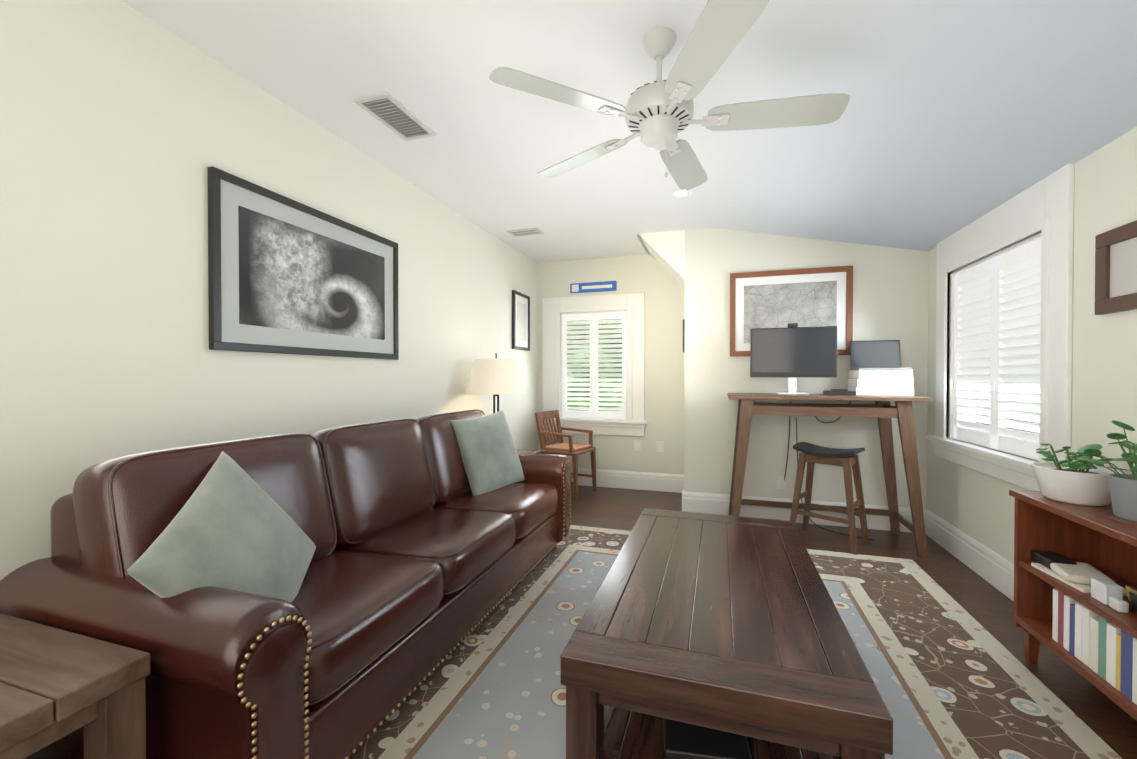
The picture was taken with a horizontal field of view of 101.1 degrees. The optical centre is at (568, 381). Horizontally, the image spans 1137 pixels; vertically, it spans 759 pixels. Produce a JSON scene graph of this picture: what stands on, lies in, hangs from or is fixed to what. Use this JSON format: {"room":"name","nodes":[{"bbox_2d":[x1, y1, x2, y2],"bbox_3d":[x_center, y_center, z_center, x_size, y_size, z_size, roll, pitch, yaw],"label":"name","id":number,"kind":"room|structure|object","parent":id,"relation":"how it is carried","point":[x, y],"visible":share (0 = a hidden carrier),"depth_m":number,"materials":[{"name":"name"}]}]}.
{"room":"living room","nodes":[
{"label":"living room","id":0,"kind":"room"},
{"bbox_2d":[0,0,537,579],"bbox_3d":[-1.440,-0.161,2.393,0.150,2.750,6.900,0,1,18],"label":"wall","id":1,"kind":"structure","parent":0,"point":[124,126],"depth_m":1.77,"materials":[{"name":"white paint"}]},
{"bbox_2d":[207,166,398,359],"bbox_3d":[-1.308,-0.519,2.505,0.030,0.760,1.180,0,1,18],"label":"framed picture","id":2,"kind":"object","parent":1,"relation":"attached to","point":[286,275],"visible":0.96,"depth_m":2.31,"materials":[{"name":"black"}]},
{"bbox_2d":[512,290,529,350],"bbox_3d":[-0.504,-0.642,4.997,0.030,0.600,0.420,0,1,18],"label":"picture","id":3,"kind":"object","parent":1,"relation":"attached to","point":[520,321],"visible":1,"depth_m":4.97,"materials":[{"name":"black"}]},
{"bbox_2d":[538,254,684,474],"bbox_3d":[0.418,-0.191,5.341,1.880,2.750,0.150,0,1,18],"label":"wall","id":4,"kind":"structure","parent":0,"point":[656,282],"depth_m":5.11,"materials":[{"name":"white paint"}]},
{"bbox_2d":[570,281,616,292],"bbox_3d":[0.278,-1.070,5.290,0.540,0.110,0.014,0,1,18],"label":"sign","id":5,"kind":"object","parent":4,"relation":"attached to","point":[593,287],"visible":1,"depth_m":5.28,"materials":[{"name":"blue plastic"}]},
{"bbox_2d":[542,293,647,435],"bbox_3d":[0.281,-0.191,5.348,1.255,1.570,0.220,0,1,18],"label":"window","id":6,"kind":"structure","parent":4,"relation":"in","point":[632,306],"depth_m":5.25,"materials":[{"name":"white wood"}]},
{"bbox_2d":[562,312,625,419],"bbox_3d":[0.291,-0.178,5.339,0.750,1.205,0.055,0,1,18],"label":"window shutter","id":7,"kind":"object","parent":6,"relation":"attached to","point":[595,319],"visible":0.98,"depth_m":5.33,"materials":[{"name":"white wood"}]},
{"bbox_2d":[570,468,683,492],"bbox_3d":[0.463,1.089,5.250,1.730,0.192,0.020,0,1,18],"label":"baseboard","id":8,"kind":"structure","parent":4,"relation":"attached to","point":[664,482],"depth_m":5.16,"materials":[{"name":"white wood"}]},
{"bbox_2d":[634,440,639,450],"bbox_3d":[0.755,0.706,5.157,0.074,0.116,0.009,0,1,18],"label":"electrical outlet","id":9,"kind":"object","parent":4,"relation":"attached to","point":[636,445],"visible":1,"depth_m":5.15,"materials":[{"name":"white plastic"}]},
{"bbox_2d":[656,441,662,451],"bbox_3d":[0.993,0.707,5.080,0.074,0.116,0.009,0,1,18],"label":"electrical outlet","id":10,"kind":"object","parent":4,"relation":"attached to","point":[659,446],"visible":1,"depth_m":5.08,"materials":[{"name":"white plastic"}]},
{"bbox_2d":[122,0,1136,262],"bbox_3d":[0.344,-1.354,1.806,3.900,0.753,6.900,0,1,18],"label":"ceiling","id":11,"kind":"structure","parent":0,"point":[956,116],"depth_m":2.07,"materials":[{"name":"paint"}]},
{"bbox_2d":[353,92,436,140],"bbox_3d":[-0.886,-1.362,2.423,0.200,0.009,0.400,0,1,18],"label":"ceiling vent","id":12,"kind":"object","parent":11,"relation":"in","point":[390,112],"visible":1,"depth_m":2.40,"materials":[{"name":"white metal"}]},
{"bbox_2d":[507,228,543,236],"bbox_3d":[-0.399,-1.381,4.326,0.300,0.009,0.170,0,1,18],"label":"ceiling vent","id":13,"kind":"object","parent":11,"relation":"in","point":[526,232],"visible":0.98,"depth_m":4.32,"materials":[{"name":"white metal"}]},
{"bbox_2d":[489,0,849,190],"bbox_3d":[0.392,-1.081,1.873,1.311,0.560,1.312,0,1,18],"label":"fan","id":14,"kind":"object","parent":11,"relation":"hanging from","point":[658,114],"visible":1,"depth_m":1.75,"materials":[{"name":"white painted metal"},{"name":"white painted wood"}]},
{"bbox_2d":[672,189,692,196],"bbox_3d":[0.828,-1.374,3.405,0.150,0.004,0.150,0,1,18],"label":"recessed light","id":15,"kind":"object","parent":11,"relation":"in","point":[678,193],"visible":0.92,"depth_m":3.41,"materials":[{"name":"white plastic"}]},
{"bbox_2d":[636,230,684,287],"bbox_3d":[0.972,-1.237,4.685,0.470,0.645,0.759,0,1,18],"label":"ceiling soffit","id":16,"kind":"structure","parent":0,"point":[666,249],"depth_m":4.31,"materials":[{"name":"white paint"}]},
{"bbox_2d":[684,228,928,508],"bbox_3d":[2.159,-0.181,4.386,2.020,2.750,0.900,0,1,18],"label":"wall","id":17,"kind":"structure","parent":0,"point":[890,293],"depth_m":4.01,"materials":[{"name":"white paint"}]},
{"bbox_2d":[683,319,684,352],"bbox_3d":[1.098,-0.427,4.420,0.020,0.300,0.220,0,1,18],"label":"framed picture","id":18,"kind":"object","parent":17,"relation":"attached to","point":[684,335],"visible":0.58,"depth_m":4.32,"materials":[{"name":"black"}]},
{"bbox_2d":[777,476,786,489],"bbox_3d":[1.839,0.868,4.023,0.074,0.116,0.006,0,1,18],"label":"outlet","id":19,"kind":"object","parent":17,"relation":"attached to","point":[781,483],"visible":1,"depth_m":4.02,"materials":[{"name":"white plastic"}]},
{"bbox_2d":[730,266,852,356],"bbox_3d":[1.878,-0.587,3.982,0.950,0.730,0.030,0,1,18],"label":"framed picture","id":20,"kind":"object","parent":17,"relation":"attached to","point":[815,297],"visible":0.71,"depth_m":3.97,"materials":[{"name":"brown"}]},
{"bbox_2d":[682,491,925,532],"bbox_3d":[1.937,1.102,3.987,1.890,0.192,0.020,0,1,18],"label":"baseboard","id":21,"kind":"structure","parent":17,"relation":"attached to","point":[707,503],"depth_m":4.03,"materials":[{"name":"white wood"}]},
{"bbox_2d":[570,485,1136,758],"bbox_3d":[0.344,1.270,1.833,3.900,0.100,6.900,0,1,18],"label":"floor","id":22,"kind":"structure","parent":0,"point":[987,606],"depth_m":2.85,"materials":[{"name":"brown wood"}]},
{"bbox_2d":[0,613,149,758],"bbox_3d":[-1.393,0.924,0.871,0.720,0.610,0.647,0,1,18],"label":"side table","id":23,"kind":"object","parent":22,"relation":"on","point":[56,684],"visible":1,"depth_m":1.00,"materials":[{"name":"brown wood"}]},
{"bbox_2d":[0,409,571,758],"bbox_3d":[-0.824,0.710,2.366,0.986,1.008,2.511,0,1,18],"label":"sofa","id":24,"kind":"object","parent":22,"relation":"on","point":[341,592],"visible":0.96,"depth_m":1.45,"materials":[{"name":"leather"}]},
{"bbox_2d":[466,353,539,453],"bbox_3d":[-0.576,0.481,3.884,0.515,1.435,0.545,0,1,18],"label":"end table","id":25,"kind":"object","parent":22,"relation":"on","point":[496,376],"visible":0.35,"depth_m":3.68,"materials":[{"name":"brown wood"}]},
{"bbox_2d":[466,353,525,412],"bbox_3d":[-0.597,0.182,3.859,0.490,0.835,0.490,0,1,18],"label":"lamp","id":26,"kind":"object","parent":25,"relation":"on","point":[496,376],"depth_m":3.68,"materials":[{"name":"beige fabric"}]},
{"bbox_2d":[535,410,596,499],"bbox_3d":[-0.032,0.756,5.014,0.522,0.862,0.495,0,1,30],"label":"chair","id":27,"kind":"object","parent":22,"relation":"on","point":[573,450],"visible":0.94,"depth_m":4.99,"materials":[{"name":"brown wood"}]},
{"bbox_2d":[349,525,1121,758],"bbox_3d":[0.487,1.213,1.918,2.720,0.012,3.450,0,1,18],"label":"rug","id":28,"kind":"object","parent":22,"relation":"on","point":[952,678],"visible":0.35,"depth_m":1.90,"materials":[{"name":"fabric"}]},
{"bbox_2d":[561,508,892,758],"bbox_3d":[0.593,0.982,1.918,0.800,0.450,1.540,0,1,18],"label":"coffee table","id":29,"kind":"object","parent":28,"relation":"on","point":[703,636],"visible":1,"depth_m":1.36,"materials":[{"name":"brown wood"}]},
{"bbox_2d":[727,323,930,558],"bbox_3d":[1.929,0.368,3.646,1.300,1.667,0.580,0,1,18],"label":"desk","id":30,"kind":"object","parent":22,"relation":"on","point":[792,351],"visible":1,"depth_m":3.65,"materials":[{"name":"brown wood"}]},
{"bbox_2d":[784,401,790,479],"bbox_3d":[1.846,0.498,3.942,0.048,0.681,0.058,0,1,18],"label":"cable","id":31,"kind":"object","parent":30,"relation":"attached to","point":[788,446],"visible":0.88,"depth_m":3.94,"materials":[{"name":"black plastic"}]},
{"bbox_2d":[812,401,850,422],"bbox_3d":[2.096,0.248,3.723,0.338,0.177,0.297,0,1,18],"label":"cable","id":32,"kind":"object","parent":30,"relation":"attached to","point":[828,422],"visible":0.65,"depth_m":3.79,"materials":[{"name":"black plastic"}]},
{"bbox_2d":[796,417,874,540],"bbox_3d":[2.109,0.746,3.724,0.505,0.892,0.301,0,1,18],"label":"cable","id":33,"kind":"object","parent":30,"relation":"attached to","point":[801,499],"visible":0.73,"depth_m":3.83,"materials":[{"name":"black plastic"}]},
{"bbox_2d":[790,442,869,554],"bbox_3d":[1.944,0.838,3.499,0.338,0.729,0.462,-1,1,-44],"label":"stool","id":34,"kind":"object","parent":22,"relation":"on","point":[813,454],"visible":0.96,"depth_m":3.45,"materials":[{"name":"brown wood"}]},
{"bbox_2d":[1009,420,1136,720],"bbox_3d":[1.861,0.661,1.265,0.339,1.129,1.684,0,1,18],"label":"bookshelf","id":35,"kind":"object","parent":22,"relation":"on","point":[1075,562],"visible":1,"depth_m":1.82,"materials":[{"name":"brown wood"}]},
{"bbox_2d":[1031,443,1125,505],"bbox_3d":[2.071,0.372,1.908,0.264,0.229,0.264,0,1,18],"label":"planter","id":36,"kind":"object","parent":35,"relation":"on","point":[1072,481],"depth_m":1.87,"materials":[{"name":"white ceramic"}]},
{"bbox_2d":[1077,420,1136,525],"bbox_3d":[1.977,0.291,1.626,0.336,0.397,0.244,0,1,18],"label":"planter","id":37,"kind":"object","parent":35,"relation":"on","point":[1123,487],"depth_m":1.64,"materials":[{"name":"grey ceramic"}]},
{"bbox_2d":[927,127,1136,563],"bbox_3d":[1.999,-0.145,0.839,0.150,2.750,6.050,0,1,18],"label":"wall","id":38,"kind":"structure","parent":0,"point":[978,506],"depth_m":2.10,"materials":[{"name":"white paint"}]},
{"bbox_2d":[925,509,1013,600],"bbox_3d":[1.933,1.133,0.926,0.020,0.192,5.850,0,1,18],"label":"baseboard","id":39,"kind":"structure","parent":38,"relation":"attached to","point":[994,569],"depth_m":2.99,"materials":[{"name":"white wood"}]},
{"bbox_2d":[926,164,1073,490],"bbox_3d":[2.603,-0.256,2.829,0.220,1.630,1.450,0,1,18],"label":"window","id":40,"kind":"structure","parent":38,"relation":"in","point":[1045,207],"depth_m":2.43,"materials":[{"name":"white wood"}]},
{"bbox_2d":[954,237,1040,460],"bbox_3d":[2.598,-0.173,2.831,0.042,1.165,1.020,0,1,18],"label":"window shutter","id":41,"kind":"object","parent":40,"relation":"attached to","point":[997,315],"visible":0.83,"depth_m":2.79,"materials":[{"name":"white wood"}]},
{"bbox_2d":[1095,220,1136,314],"bbox_3d":[2.221,-0.456,1.831,0.035,0.340,0.360,0,1,18],"label":"photo","id":42,"kind":"object","parent":38,"relation":"attached to","point":[1116,270],"visible":1,"depth_m":1.91,"materials":[{"name":"brown wood"}]},
{"label":"outside","id":43,"kind":"structure","parent":0,"visible":0},
{"bbox_2d":[567,319,621,411],"bbox_3d":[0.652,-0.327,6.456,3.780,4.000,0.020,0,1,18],"label":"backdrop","id":44,"kind":"structure","parent":43,"point":[598,368],"depth_m":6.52,"materials":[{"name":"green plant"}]},
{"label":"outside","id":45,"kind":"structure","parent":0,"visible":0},
{"bbox_2d":[1027,392,1039,441],"bbox_3d":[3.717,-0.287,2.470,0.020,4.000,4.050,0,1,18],"label":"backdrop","id":46,"kind":"structure","parent":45,"point":[1031,421],"depth_m":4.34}
]}

